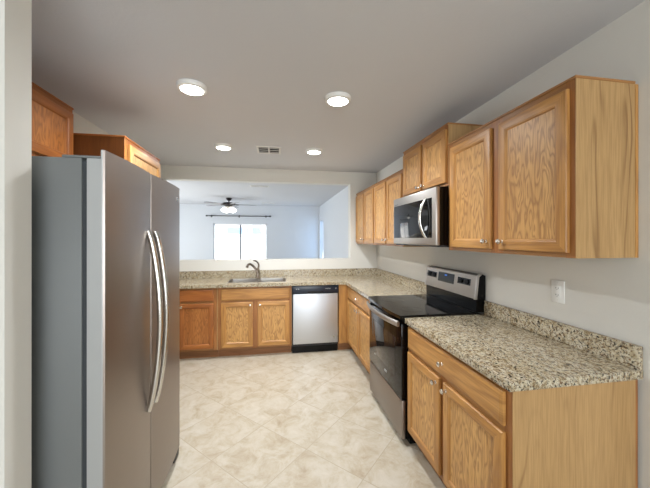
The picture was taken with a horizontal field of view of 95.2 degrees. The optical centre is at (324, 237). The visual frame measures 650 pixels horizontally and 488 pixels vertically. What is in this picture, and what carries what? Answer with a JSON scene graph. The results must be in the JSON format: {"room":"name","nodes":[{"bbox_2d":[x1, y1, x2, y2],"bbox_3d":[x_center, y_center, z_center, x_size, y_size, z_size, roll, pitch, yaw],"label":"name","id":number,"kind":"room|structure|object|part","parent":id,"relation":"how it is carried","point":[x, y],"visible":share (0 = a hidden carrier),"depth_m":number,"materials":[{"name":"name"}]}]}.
{"room":"kitchen","nodes":[
{"label":"kitchen","id":0,"kind":"room"},
{"bbox_2d":[0,0,31,487],"bbox_3d":[-2.796,0.234,0.686,3.608,2.490,0.105,0,0,-10],"label":"wall","id":1,"kind":"structure","parent":0,"point":[15,15],"depth_m":0.97,"materials":[{"name":"white paint"}]},
{"bbox_2d":[73,112,109,134],"bbox_3d":[-2.101,0.235,2.561,0.120,2.490,3.362,0,0,-10],"label":"wall","id":2,"kind":"structure","parent":0,"point":[80,124],"depth_m":2.51,"materials":[{"name":"white paint"}]},
{"bbox_2d":[32,82,73,156],"bbox_3d":[-1.668,-0.636,1.435,0.350,0.396,0.919,0,0,-10],"label":"upper cabinet","id":3,"kind":"object","parent":2,"relation":"attached to","point":[52,118],"visible":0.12,"depth_m":1.70,"materials":[{"name":"red wood"}]},
{"bbox_3d":[-1.576,-0.625,1.681,0.008,0.215,0.304,0,0,-10],"label":"panel","id":4,"kind":"part","parent":3,"relation":"part of","materials":[{"name":"red wood"}]},
{"bbox_3d":[-1.690,-0.828,1.431,0.306,0.012,0.919,0,0,-10],"label":"molding","id":5,"kind":"part","parent":3,"relation":"part of","materials":[{"name":"red wood"}]},
{"bbox_2d":[73,133,160,177],"bbox_3d":[-1.647,-0.296,2.215,0.650,0.762,0.616,0,0,-10],"label":"upper cabinet","id":6,"kind":"object","parent":2,"relation":"attached to","point":[121,146],"visible":0.18,"depth_m":1.95,"materials":[{"name":"red wood"}]},
{"bbox_3d":[-1.669,-0.671,2.211,0.606,0.012,0.616,0,0,-10],"label":"molding","id":7,"kind":"part","parent":6,"relation":"part of","materials":[{"name":"red wood"}]},
{"bbox_3d":[-1.385,-0.290,2.259,0.019,0.750,0.603,0,0,-10],"label":"frame","id":8,"kind":"part","parent":6,"relation":"part of","materials":[{"name":"brown wood"}]},
{"bbox_3d":[-1.367,-0.284,2.269,0.019,0.695,0.535,0,0,-10],"label":"door","id":9,"kind":"part","parent":6,"relation":"part of","materials":[{"name":"brown wood"}]},
{"bbox_3d":[-1.371,-0.284,2.269,0.008,0.581,0.421,0,0,-10],"label":"panel","id":10,"kind":"part","parent":6,"relation":"part of","materials":[{"name":"brown wood"}]},
{"bbox_2d":[180,204,318,259],"bbox_3d":[-2.920,0.238,9.086,6.150,2.490,0.150,0,0,-10],"label":"wall","id":11,"kind":"structure","parent":0,"point":[292,231],"depth_m":9.21,"materials":[{"name":"white paint"}]},
{"bbox_2d":[206,215,270,217],"bbox_3d":[-2.608,-0.660,9.009,1.916,0.070,0.105,0,0,-10],"label":"curtain rod","id":12,"kind":"object","parent":11,"relation":"attached to","point":[206,215],"visible":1,"depth_m":9.02,"materials":[{"name":"brown metal"}]},
{"bbox_3d":[-2.603,-0.665,8.983,1.800,0.023,0.024,0,0,-10],"label":"rod","id":13,"kind":"part","parent":12,"relation":"part of","materials":[{"name":"brown metal"}]},
{"bbox_2d":[213,223,266,258],"bbox_3d":[-2.594,0.520,9.136,1.590,1.925,0.080,0,0,-10],"label":"door","id":14,"kind":"structure","parent":11,"relation":"in","point":[214,224],"depth_m":9.06,"materials":[{"name":"white plastic"}]},
{"bbox_2d":[161,165,375,334],"bbox_3d":[-0.761,0.236,4.420,3.140,2.490,0.139,0,0,-10],"label":"wall","id":15,"kind":"structure","parent":0,"point":[359,255],"depth_m":4.39,"materials":[{"name":"white paint"}]},
{"bbox_2d":[180,268,375,278],"bbox_3d":[-0.747,0.516,4.340,3.137,0.102,0.021,0,0,-10],"label":"backsplash","id":16,"kind":"structure","parent":15,"relation":"attached to","point":[349,271],"depth_m":4.34,"materials":[{"name":"stone"}]},
{"bbox_2d":[161,335,445,487],"bbox_3d":[-1.955,1.530,2.900,6.300,0.100,12.670,0,0,-10],"label":"floor","id":17,"kind":"structure","parent":0,"point":[286,419],"depth_m":2.31,"materials":[{"name":"tile"}]},
{"bbox_2d":[31,150,179,487],"bbox_3d":[-1.258,0.571,1.528,0.841,1.817,0.908,0,0,-10],"label":"refrigerator","id":18,"kind":"object","parent":17,"relation":"on","point":[105,356],"visible":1,"depth_m":1.14,"materials":[{"name":"grey metal"}]},
{"bbox_3d":[-0.905,0.539,1.343,0.071,1.752,0.426,0,0,-10],"label":"door","id":19,"kind":"part","parent":18,"relation":"part of","materials":[{"name":"silver metal"}]},
{"bbox_3d":[-0.872,0.422,1.516,0.083,0.924,0.023,0,0,-10],"label":"handle","id":20,"kind":"part","parent":18,"relation":"part of","materials":[{"name":"silver metal"}]},
{"bbox_3d":[-0.887,0.422,1.603,0.083,0.924,0.023,0,0,-10],"label":"handle","id":21,"kind":"part","parent":18,"relation":"part of","materials":[{"name":"silver metal"}]},
{"bbox_3d":[-0.981,0.539,1.794,0.071,1.752,0.475,0,0,-10],"label":"door","id":22,"kind":"part","parent":18,"relation":"part of","materials":[{"name":"silver metal"}]},
{"bbox_2d":[180,288,217,358],"bbox_3d":[-1.603,1.043,3.867,0.480,0.875,0.650,0,0,-10],"label":"base cabinet","id":23,"kind":"object","parent":17,"relation":"on","point":[198,306],"visible":0.77,"depth_m":3.59,"materials":[{"name":"brown wood"}]},
{"bbox_3d":[-1.554,1.071,3.590,0.281,0.436,0.008,0,0,-10],"label":"panel","id":24,"kind":"part","parent":23,"relation":"part of","materials":[{"name":"red wood"}]},
{"bbox_3d":[-1.553,0.699,3.586,0.395,0.140,0.019,0,0,-10],"label":"drawer","id":25,"kind":"part","parent":23,"relation":"part of","materials":[{"name":"red wood"}]},
{"bbox_3d":[-1.553,1.071,3.586,0.395,0.550,0.019,0,0,-10],"label":"door","id":26,"kind":"part","parent":23,"relation":"part of","materials":[{"name":"red wood"}]},
{"bbox_2d":[217,286,291,356],"bbox_3d":[-0.917,1.043,3.982,0.906,0.875,0.650,0,0,-10],"label":"base cabinet","id":27,"kind":"object","parent":17,"relation":"on","point":[250,320],"visible":0.98,"depth_m":3.71,"materials":[{"name":"brown wood"}]},
{"bbox_3d":[-1.085,1.071,3.665,0.378,0.550,0.019,0,0,-10],"label":"door","id":28,"kind":"part","parent":27,"relation":"part of","materials":[{"name":"brown wood"}]},
{"bbox_3d":[-1.086,1.071,3.668,0.264,0.436,0.008,0,0,-10],"label":"panel","id":29,"kind":"part","parent":27,"relation":"part of","materials":[{"name":"brown wood"}]},
{"bbox_3d":[-0.861,0.699,3.703,0.832,0.140,0.019,0,0,-10],"label":"drawer","id":30,"kind":"part","parent":27,"relation":"part of","materials":[{"name":"brown wood"}]},
{"bbox_3d":[-0.647,1.071,3.742,0.282,0.436,0.008,0,0,-10],"label":"panel","id":31,"kind":"part","parent":27,"relation":"part of","materials":[{"name":"brown wood"}]},
{"bbox_3d":[-0.646,1.071,3.739,0.396,0.550,0.019,0,0,-10],"label":"door","id":32,"kind":"part","parent":27,"relation":"part of","materials":[{"name":"brown wood"}]},
{"bbox_2d":[292,285,337,352],"bbox_3d":[-0.169,1.045,4.111,0.596,0.872,0.605,0,0,-10],"label":"dishwasher","id":33,"kind":"object","parent":17,"relation":"on","point":[314,307],"visible":0.94,"depth_m":3.82,"materials":[{"name":"silver metal"}]},
{"bbox_3d":[-0.131,1.422,3.881,0.592,0.118,0.030,0,0,-10],"label":"toe panel","id":34,"kind":"part","parent":33,"relation":"part of","materials":[{"name":"black plastic"}]},
{"bbox_3d":[-0.122,0.661,3.831,0.596,0.096,0.034,0,0,-10],"label":"control panel","id":35,"kind":"part","parent":33,"relation":"part of","materials":[{"name":"black plastic"}]},
{"bbox_2d":[338,284,369,373],"bbox_3d":[0.618,1.043,3.446,0.723,0.875,1.143,0,0,-10],"label":"base cabinet","id":36,"kind":"object","parent":17,"relation":"on","point":[354,312],"visible":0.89,"depth_m":3.50,"materials":[{"name":"brown wood"}]},
{"bbox_2d":[180,268,426,299],"bbox_3d":[-0.608,0.535,3.515,3.137,0.140,1.695,0,0,-10],"label":"countertop","id":37,"kind":"structure","parent":36,"relation":"on","point":[367,282],"depth_m":3.96,"materials":[{"name":"stone"}]},
{"bbox_2d":[246,260,259,277],"bbox_3d":[-1.009,0.436,4.151,0.067,0.261,0.279,0,0,28],"label":"faucet","id":38,"kind":"object","parent":37,"relation":"on","point":[257,269],"visible":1,"depth_m":4.21,"materials":[{"name":"silver metal"}]},
{"bbox_3d":[-1.015,0.423,4.136,0.038,0.155,0.248,0,0,26],"label":"spout","id":39,"kind":"part","parent":38,"relation":"part of","materials":[{"name":"silver metal"}]},
{"bbox_2d":[227,278,285,282],"bbox_3d":[-0.909,0.672,4.007,0.752,0.206,0.387,0,0,-10],"label":"sink","id":40,"kind":"object","parent":37,"relation":"in","point":[250,279],"visible":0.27,"depth_m":4.18,"materials":[{"name":"silver metal"}]},
{"bbox_3d":[-1.098,0.672,3.975,0.369,0.206,0.387,0,0,-10],"label":"bowl","id":41,"kind":"part","parent":40,"relation":"part of","materials":[{"name":"silver metal"}]},
{"bbox_3d":[-0.726,0.672,4.038,0.379,0.206,0.387,0,0,-10],"label":"bowl","id":42,"kind":"part","parent":40,"relation":"part of","materials":[{"name":"silver metal"}]},
{"bbox_3d":[0.342,1.071,3.611,0.008,0.436,0.366,0,0,-10],"label":"panel","id":43,"kind":"part","parent":36,"relation":"part of","materials":[{"name":"brown wood"}]},
{"bbox_3d":[0.338,1.071,3.611,0.019,0.550,0.480,0,0,-10],"label":"door","id":44,"kind":"part","parent":36,"relation":"part of","materials":[{"name":"brown wood"}]},
{"bbox_3d":[0.398,0.988,3.375,0.019,0.765,1.068,0,0,-10],"label":"frame","id":45,"kind":"part","parent":36,"relation":"part of","materials":[{"name":"brown wood"}]},
{"bbox_3d":[0.380,0.698,3.364,0.019,0.140,0.980,0,0,-10],"label":"drawer","id":46,"kind":"part","parent":36,"relation":"part of","materials":[{"name":"brown wood"}]},
{"bbox_3d":[0.421,1.070,3.116,0.019,0.550,0.477,0,0,-10],"label":"door","id":47,"kind":"part","parent":36,"relation":"part of","materials":[{"name":"brown wood"}]},
{"bbox_3d":[0.425,1.070,3.117,0.008,0.436,0.363,0,0,-10],"label":"panel","id":48,"kind":"part","parent":36,"relation":"part of","materials":[{"name":"brown wood"}]},
{"bbox_2d":[366,265,485,443],"bbox_3d":[0.773,0.875,2.513,0.736,1.211,0.745,0,0,-10],"label":"range","id":49,"kind":"object","parent":17,"relation":"on","point":[449,292],"visible":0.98,"depth_m":2.36,"materials":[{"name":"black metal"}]},
{"bbox_3d":[0.500,1.295,2.467,0.030,0.274,0.725,0,0,-10],"label":"storage drawer","id":50,"kind":"part","parent":49,"relation":"part of","materials":[{"name":"silver metal"}]},
{"bbox_3d":[0.494,0.592,2.466,0.042,0.032,0.733,0,0,-10],"label":"rail","id":51,"kind":"part","parent":49,"relation":"part of","materials":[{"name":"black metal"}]},
{"bbox_2d":[368,294,475,318],"bbox_3d":[0.754,0.563,2.510,0.618,0.024,0.733,0,0,-10],"label":"cooktop","id":52,"kind":"object","parent":49,"relation":"in","point":[420,305],"depth_m":2.39,"materials":[{"name":"black glass"}]},
{"bbox_3d":[1.056,0.345,2.593,0.014,0.080,0.240,0,0,-10],"label":"touch panel","id":53,"kind":"part","parent":49,"relation":"part of","materials":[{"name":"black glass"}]},
{"bbox_3d":[1.098,0.340,2.347,0.010,0.050,0.160,0,0,-10],"label":"knob panel","id":54,"kind":"part","parent":49,"relation":"part of","materials":[{"name":"black glass"}]},
{"bbox_2d":[408,326,637,487],"bbox_3d":[0.944,1.042,1.686,0.660,0.875,0.936,0,0,-10],"label":"base cabinet","id":55,"kind":"object","parent":17,"relation":"on","point":[473,432],"visible":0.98,"depth_m":1.26,"materials":[{"name":"brown wood"}]},
{"bbox_3d":[0.621,1.070,1.879,0.008,0.436,0.289,0,0,-10],"label":"panel","id":56,"kind":"part","parent":55,"relation":"part of","materials":[{"name":"brown wood"}]},
{"bbox_3d":[0.617,1.070,1.879,0.019,0.550,0.403,0,0,-10],"label":"door","id":57,"kind":"part","parent":55,"relation":"part of","materials":[{"name":"brown wood"}]},
{"bbox_3d":[0.657,0.698,1.645,0.019,0.140,0.878,0,0,-10],"label":"drawer","id":58,"kind":"part","parent":55,"relation":"part of","materials":[{"name":"brown wood"}]},
{"bbox_3d":[0.678,0.987,1.641,0.019,0.765,0.929,0,0,-10],"label":"frame","id":59,"kind":"part","parent":55,"relation":"part of","materials":[{"name":"brown wood"}]},
{"bbox_3d":[0.698,1.070,1.425,0.008,0.436,0.318,0,0,-10],"label":"panel","id":60,"kind":"part","parent":55,"relation":"part of","materials":[{"name":"brown wood"}]},
{"bbox_3d":[0.694,1.070,1.424,0.019,0.550,0.432,0,0,-10],"label":"door","id":61,"kind":"part","parent":55,"relation":"part of","materials":[{"name":"brown wood"}]},
{"bbox_2d":[405,301,642,391],"bbox_3d":[0.962,0.534,1.685,0.647,0.140,0.956,0,0,-10],"label":"countertop","id":62,"kind":"structure","parent":55,"relation":"on","point":[518,350],"depth_m":1.46,"materials":[{"name":"stone"}]},
{"bbox_2d":[319,186,347,257],"bbox_3d":[0.273,0.237,7.106,0.110,2.490,4.815,0,0,-10],"label":"wall","id":63,"kind":"structure","parent":0,"point":[333,214],"depth_m":7.05,"materials":[{"name":"white paint"}]},
{"bbox_2d":[32,0,644,205],"bbox_3d":[-1.955,-1.070,2.901,6.300,0.120,12.670,0,0,-10],"label":"ceiling","id":64,"kind":"structure","parent":0,"point":[409,69],"depth_m":1.79,"materials":[{"name":"grey paint"}]},
{"bbox_2d":[176,78,206,95],"bbox_3d":[-0.883,-0.993,1.973,0.188,0.034,0.188,0,0,-10],"label":"recessed light","id":65,"kind":"object","parent":64,"relation":"in","point":[192,87],"visible":1,"depth_m":1.94,"materials":[{"name":"white plastic"}]},
{"bbox_2d":[214,143,231,149],"bbox_3d":[-1.109,-0.993,3.242,0.188,0.034,0.188,0,0,-10],"label":"recessed light","id":66,"kind":"object","parent":64,"relation":"in","point":[221,146],"visible":1,"depth_m":3.19,"materials":[{"name":"white plastic"}]},
{"bbox_2d":[204,198,255,212],"bbox_3d":[-2.400,-0.821,7.534,1.280,0.374,1.285,0,0,-10],"label":"ceiling fan","id":67,"kind":"object","parent":64,"relation":"hanging from","point":[228,205],"visible":1,"depth_m":7.41,"materials":[{"name":"brown metal"}]},
{"bbox_2d":[250,185,268,186],"bbox_3d":[-1.272,-1.005,5.769,0.360,0.008,0.160,0,0,-10],"label":"ceiling vent","id":68,"kind":"object","parent":64,"relation":"in","point":[250,185],"visible":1,"depth_m":5.77,"materials":[{"name":"white metal"}]},
{"bbox_2d":[256,146,280,153],"bbox_3d":[-0.642,-1.006,3.401,0.270,0.008,0.270,0,0,-10],"label":"ceiling vent","id":69,"kind":"object","parent":64,"relation":"in","point":[260,149],"visible":1,"depth_m":3.40,"materials":[{"name":"white metal"}]},
{"bbox_2d":[306,148,321,154],"bbox_3d":[-0.125,-0.993,3.410,0.188,0.034,0.188,0,0,-10],"label":"recessed light","id":70,"kind":"object","parent":64,"relation":"in","point":[314,151],"visible":1,"depth_m":3.36,"materials":[{"name":"white plastic"}]},
{"bbox_2d":[325,91,350,106],"bbox_3d":[0.094,-0.993,2.139,0.188,0.034,0.188,0,0,-10],"label":"recessed light","id":71,"kind":"object","parent":64,"relation":"in","point":[338,98],"visible":1,"depth_m":2.10,"materials":[{"name":"white plastic"}]},
{"bbox_2d":[376,0,649,487],"bbox_3d":[1.489,0.234,0.963,0.150,2.490,7.705,0,0,-10],"label":"wall","id":72,"kind":"structure","parent":0,"point":[610,297],"depth_m":1.47,"materials":[{"name":"white paint"}]},
{"bbox_2d":[356,185,374,244],"bbox_3d":[0.686,-0.295,4.162,0.368,0.762,0.849,0,0,-10],"label":"upper cabinet","id":73,"kind":"object","parent":72,"relation":"attached to","point":[365,198],"visible":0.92,"depth_m":4.07,"materials":[{"name":"brown wood"}]},
{"bbox_3d":[0.512,-0.283,4.345,0.008,0.581,0.271,0,0,-10],"label":"panel","id":74,"kind":"part","parent":73,"relation":"part of","materials":[{"name":"brown wood"}]},
{"bbox_3d":[0.509,-0.283,4.344,0.019,0.695,0.385,0,0,-10],"label":"door","id":75,"kind":"part","parent":73,"relation":"part of","materials":[{"name":"brown wood"}]},
{"bbox_3d":[0.582,-0.283,3.935,0.008,0.581,0.273,0,0,-10],"label":"panel","id":76,"kind":"part","parent":73,"relation":"part of","materials":[{"name":"brown wood"}]},
{"bbox_3d":[0.578,-0.283,3.934,0.019,0.695,0.387,0,0,-10],"label":"door","id":77,"kind":"part","parent":73,"relation":"part of","materials":[{"name":"brown wood"}]},
{"bbox_2d":[374,169,426,246],"bbox_3d":[0.826,-0.295,3.328,0.368,0.762,0.849,0,0,-10],"label":"upper cabinet","id":78,"kind":"object","parent":72,"relation":"attached to","point":[389,189],"visible":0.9,"depth_m":3.28,"materials":[{"name":"brown wood"}]},
{"bbox_3d":[0.650,-0.284,3.507,0.019,0.695,0.390,0,0,-10],"label":"door","id":79,"kind":"part","parent":78,"relation":"part of","materials":[{"name":"brown wood"}]},
{"bbox_3d":[0.653,-0.284,3.508,0.008,0.581,0.276,0,0,-10],"label":"panel","id":80,"kind":"part","parent":78,"relation":"part of","materials":[{"name":"brown wood"}]},
{"bbox_3d":[0.848,-0.670,3.332,0.324,0.012,0.849,0,0,-10],"label":"molding","id":81,"kind":"part","parent":78,"relation":"part of","materials":[{"name":"brown wood"}]},
{"bbox_3d":[0.704,-0.289,3.307,0.019,0.750,0.836,0,0,-10],"label":"frame","id":82,"kind":"part","parent":78,"relation":"part of","materials":[{"name":"brown wood"}]},
{"bbox_3d":[0.719,-0.284,3.098,0.019,0.695,0.380,0,0,-10],"label":"door","id":83,"kind":"part","parent":78,"relation":"part of","materials":[{"name":"brown wood"}]},
{"bbox_3d":[0.722,-0.284,3.099,0.008,0.581,0.266,0,0,-10],"label":"panel","id":84,"kind":"part","parent":78,"relation":"part of","materials":[{"name":"brown wood"}]},
{"bbox_2d":[376,268,426,292],"bbox_3d":[0.930,0.516,3.764,0.021,0.102,1.672,0,0,-10],"label":"backsplash","id":85,"kind":"structure","parent":72,"relation":"attached to","point":[415,284],"depth_m":3.59,"materials":[{"name":"stone"}]},
{"bbox_2d":[403,122,481,196],"bbox_3d":[0.959,-0.607,2.536,0.368,0.454,0.763,0,0,-10],"label":"upper cabinet","id":86,"kind":"object","parent":72,"relation":"attached to","point":[425,163],"visible":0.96,"depth_m":2.35,"materials":[{"name":"brown wood"}]},
{"bbox_3d":[0.791,-0.595,2.692,0.008,0.273,0.236,0,0,-10],"label":"panel","id":87,"kind":"part","parent":86,"relation":"part of","materials":[{"name":"brown wood"}]},
{"bbox_3d":[0.787,-0.595,2.691,0.019,0.387,0.350,0,0,-10],"label":"door","id":88,"kind":"part","parent":86,"relation":"part of","materials":[{"name":"brown wood"}]},
{"bbox_2d":[394,186,448,246],"bbox_3d":[0.899,-0.153,2.528,0.480,0.436,0.769,0,0,-10],"label":"microwave","id":89,"kind":"object","parent":86,"relation":"attached to","point":[421,218],"visible":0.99,"depth_m":2.25,"materials":[{"name":"silver metal"}]},
{"bbox_3d":[0.738,-0.150,2.248,0.070,0.308,0.025,0,0,-10],"label":"handle","id":90,"kind":"part","parent":89,"relation":"part of","materials":[{"name":"silver metal"}]},
{"bbox_3d":[0.837,-0.601,2.515,0.019,0.442,0.750,0,0,-10],"label":"frame","id":91,"kind":"part","parent":86,"relation":"part of","materials":[{"name":"brown wood"}]},
{"bbox_3d":[0.853,-0.596,2.321,0.008,0.273,0.225,0,0,-10],"label":"panel","id":92,"kind":"part","parent":86,"relation":"part of","materials":[{"name":"brown wood"}]},
{"bbox_3d":[0.849,-0.596,2.321,0.019,0.387,0.339,0,0,-10],"label":"door","id":93,"kind":"part","parent":86,"relation":"part of","materials":[{"name":"brown wood"}]},
{"bbox_3d":[0.981,-0.828,2.540,0.324,0.012,0.763,0,0,-10],"label":"molding","id":94,"kind":"part","parent":86,"relation":"part of","materials":[{"name":"brown wood"}]},
{"bbox_2d":[448,75,637,258],"bbox_3d":[1.099,-0.296,1.707,0.368,0.762,0.923,0,0,-10],"label":"upper cabinet","id":95,"kind":"object","parent":72,"relation":"attached to","point":[555,174],"visible":1,"depth_m":1.30,"materials":[{"name":"brown wood"}]},
{"bbox_3d":[0.924,-0.284,1.900,0.008,0.581,0.283,0,0,-10],"label":"panel","id":96,"kind":"part","parent":95,"relation":"part of","materials":[{"name":"brown wood"}]},
{"bbox_3d":[0.920,-0.284,1.900,0.019,0.695,0.397,0,0,-10],"label":"door","id":97,"kind":"part","parent":95,"relation":"part of","materials":[{"name":"brown wood"}]},
{"bbox_3d":[0.976,-0.290,1.686,0.019,0.750,0.910,0,0,-10],"label":"frame","id":98,"kind":"part","parent":95,"relation":"part of","materials":[{"name":"brown wood"}]},
{"bbox_3d":[1.000,-0.284,1.450,0.008,0.581,0.276,0,0,-10],"label":"panel","id":99,"kind":"part","parent":95,"relation":"part of","materials":[{"name":"brown wood"}]},
{"bbox_3d":[0.996,-0.284,1.450,0.019,0.695,0.390,0,0,-10],"label":"door","id":100,"kind":"part","parent":95,"relation":"part of","materials":[{"name":"brown wood"}]},
{"bbox_3d":[1.112,-0.671,1.709,0.306,0.012,0.923,0,0,-10],"label":"molding","id":101,"kind":"part","parent":95,"relation":"part of","materials":[{"name":"brown wood"}]},
{"bbox_2d":[551,279,564,303],"bbox_3d":[1.292,0.297,1.649,0.009,0.124,0.078,0,0,-10],"label":"wall outlet","id":102,"kind":"object","parent":72,"relation":"attached to","point":[557,287],"visible":1,"depth_m":1.64,"materials":[{"name":"white plastic"}]},
{"bbox_2d":[554,285,559,297],"bbox_3d":[1.290,0.297,1.649,0.004,0.068,0.033,0,0,-10],"label":"receptacle","id":103,"kind":"object","parent":102,"relation":"attached to","point":[556,287],"depth_m":1.65,"materials":[{"name":"white plastic"}]},
{"bbox_2d":[484,301,642,369],"bbox_3d":[1.271,0.515,1.738,0.021,0.102,0.954,0,0,-10],"label":"backsplash","id":104,"kind":"structure","parent":72,"relation":"attached to","point":[628,354],"depth_m":1.54,"materials":[{"name":"stone"}]},
{"label":"outside","id":105,"kind":"structure","parent":0,"visible":0},
{"bbox_3d":[-4.706,1.572,19.245,22.000,0.130,20.480,0,0,-10],"label":"ground","id":106,"kind":"structure","parent":105,"visible":0},
{"bbox_2d":[215,234,265,258],"bbox_3d":[-4.918,0.660,14.484,20.000,1.690,0.260,0,0,-10],"label":"window","id":107,"kind":"structure","parent":106,"relation":"on","point":[227,246],"depth_m":14.50,"materials":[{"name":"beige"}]},
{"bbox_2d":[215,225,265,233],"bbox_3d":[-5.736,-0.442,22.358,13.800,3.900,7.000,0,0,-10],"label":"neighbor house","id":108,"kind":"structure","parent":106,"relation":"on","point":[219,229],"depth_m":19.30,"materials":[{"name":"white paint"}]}
]}

